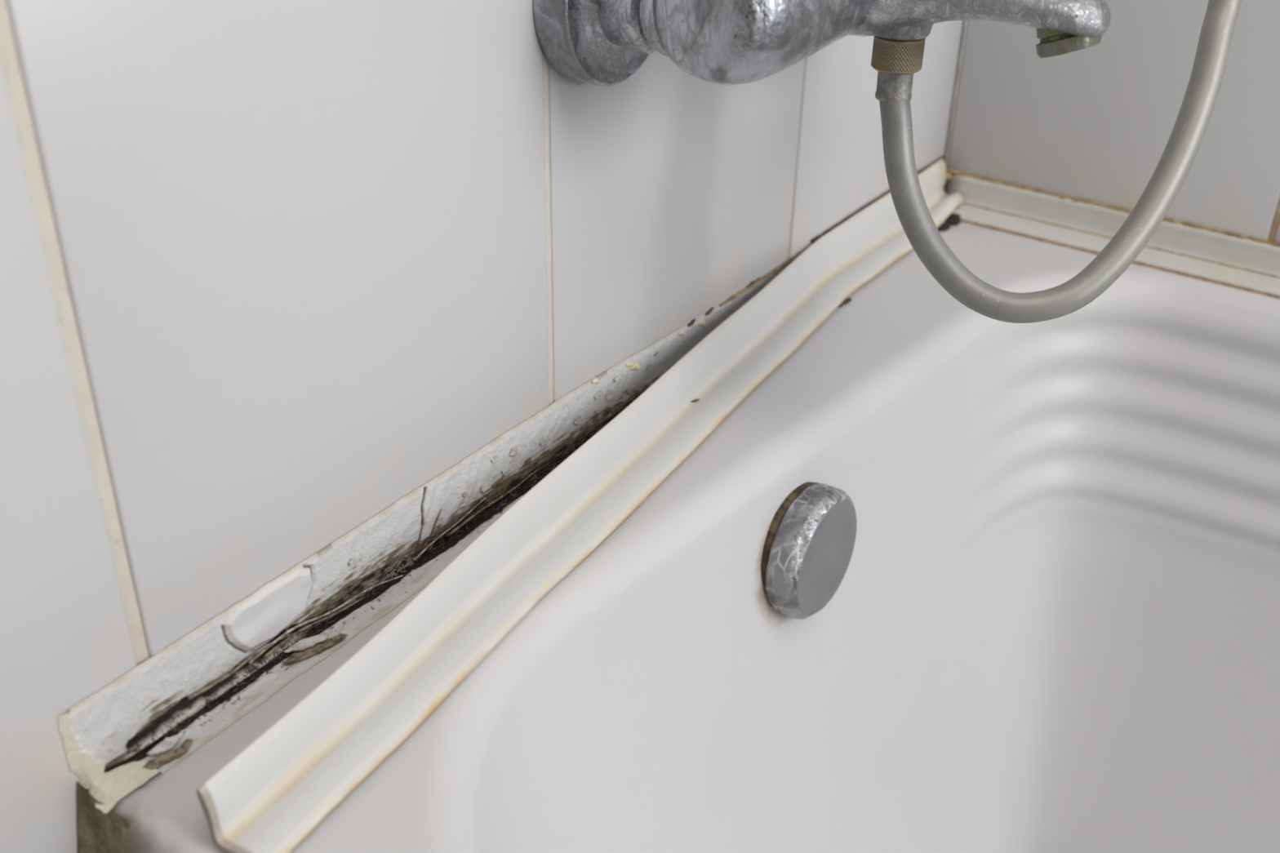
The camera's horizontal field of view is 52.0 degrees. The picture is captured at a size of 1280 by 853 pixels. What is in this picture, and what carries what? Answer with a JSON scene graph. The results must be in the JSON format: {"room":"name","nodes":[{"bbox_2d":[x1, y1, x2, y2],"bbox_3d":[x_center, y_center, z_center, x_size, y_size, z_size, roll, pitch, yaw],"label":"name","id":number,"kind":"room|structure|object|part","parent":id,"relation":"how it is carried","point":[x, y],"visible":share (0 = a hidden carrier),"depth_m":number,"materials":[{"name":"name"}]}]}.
{"room":"damaged room","nodes":[
{"label":"damaged room","id":0,"kind":"room"},
{"bbox_2d":[0,0,967,852],"bbox_3d":[-0.343,-0.421,-0.133,0.102,2.560,2.020,20,35,29],"label":"wall","id":1,"kind":"structure","parent":0,"point":[271,272],"depth_m":0.40,"materials":[{"name":"tile"}]},
{"bbox_2d":[56,155,945,852],"bbox_3d":[0.015,0.043,0.641,0.021,0.191,0.636,20,35,29],"label":"residue","id":2,"kind":"object","parent":1,"relation":"attached to","point":[135,728],"visible":0.8,"depth_m":0.45,"materials":[{"name":"white paint"}]},
{"bbox_3d":[-0.130,0.078,0.430,0.001,0.002,0.042,21,36,30],"label":"dried stem","id":3,"kind":"part","parent":2,"relation":"part of","materials":[{"name":"brown plant"}]},
{"bbox_3d":[-0.112,0.069,0.455,0.001,0.005,0.045,21,36,30],"label":"dried stem","id":4,"kind":"part","parent":2,"relation":"part of","materials":[{"name":"brown plant"}]},
{"bbox_3d":[-0.108,0.066,0.458,0.004,0.007,0.069,20,35,29],"label":"dried stem","id":5,"kind":"part","parent":2,"relation":"part of","materials":[{"name":"brown plant"}]},
{"bbox_3d":[-0.073,0.039,0.504,0.001,0.007,0.041,20,35,29],"label":"dried stem","id":6,"kind":"part","parent":2,"relation":"part of","materials":[{"name":"brown plant"}]},
{"bbox_3d":[-0.058,0.030,0.522,0.001,0.003,0.055,20,35,29],"label":"dried stem","id":7,"kind":"part","parent":2,"relation":"part of","materials":[{"name":"brown plant"}]},
{"bbox_2d":[533,0,1111,86],"bbox_3d":[0.014,-0.189,0.341,0.168,0.256,0.499,20,35,29],"label":"mixer tap","id":8,"kind":"object","parent":1,"relation":"attached to","point":[599,42],"visible":1,"depth_m":0.45,"materials":[{"name":"silver metal"}]},
{"bbox_3d":[0.119,-0.157,0.474,0.102,0.043,0.060,20,35,29],"label":"spout","id":9,"kind":"part","parent":8,"relation":"part of","materials":[{"name":"silver metal"}]},
{"bbox_2d":[871,0,1241,323],"bbox_3d":[0.155,-0.234,0.466,0.140,0.375,0.135,20,35,29],"label":"shower hose","id":10,"kind":"object","parent":8,"relation":"hanging from","point":[895,62],"visible":0.98,"depth_m":0.50,"materials":[{"name":"plastic"}]},
{"bbox_2d":[877,35,923,41],"bbox_3d":[0.098,-0.148,0.495,0.018,0.001,0.018,20,35,29],"label":"washer","id":11,"kind":"object","parent":10,"relation":"in","point":[879,38],"depth_m":0.49,"materials":[{"name":"silver metal"}]},
{"bbox_2d":[943,0,1279,243],"bbox_3d":[1.014,-0.498,0.053,2.100,2.560,0.100,20,35,29],"label":"wall","id":12,"kind":"structure","parent":0,"point":[1095,123],"depth_m":0.75,"materials":[{"name":"tile"}]},
{"bbox_3d":[0.462,1.048,-0.015,2.200,0.060,2.120,20,35,29],"label":"floor","id":13,"kind":"structure","parent":0,"visible":0},
{"bbox_2d":[111,159,1279,852],"bbox_3d":[0.601,0.404,0.386,1.473,0.530,0.629,20,35,29],"label":"bathtub","id":14,"kind":"object","parent":13,"relation":"on","point":[950,577],"depth_m":0.67,"materials":[{"name":"ceramic"}]},
{"bbox_3d":[0.037,-0.024,0.597,0.032,0.030,0.618,17,34,25],"label":"loose edge strip","id":15,"kind":"part","parent":14,"relation":"part of","materials":[{"name":"white plastic"}]},
{"bbox_3d":[0.076,0.056,0.593,0.023,0.062,0.062,20,35,29],"label":"overflow knob","id":16,"kind":"part","parent":14,"relation":"part of","materials":[{"name":"silver metal"}]},
{"bbox_3d":[0.084,0.059,0.588,0.003,0.055,0.055,20,35,29],"label":"knob","id":17,"kind":"part","parent":14,"relation":"part of","materials":[{"name":"silver metal"}]},
{"bbox_2d":[837,297,851,307],"bbox_3d":[0.110,-0.067,0.703,0.003,0.002,0.015,20,35,29],"label":"clump","id":18,"kind":"object","parent":14,"relation":"on","point":[846,301],"visible":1,"depth_m":0.70,"materials":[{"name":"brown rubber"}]},
{"bbox_2d":[937,168,961,231],"bbox_3d":[0.186,-0.134,0.801,0.020,0.024,0.079,13,32,19],"label":"corner grime","id":19,"kind":"object","parent":14,"relation":"on","point":[953,219],"visible":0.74,"depth_m":0.81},
{"bbox_3d":[0.761,0.065,0.486,1.402,0.023,0.029,20,35,29],"label":"edge strip","id":20,"kind":"part","parent":14,"relation":"part of","materials":[{"name":"white plastic"}]}
]}

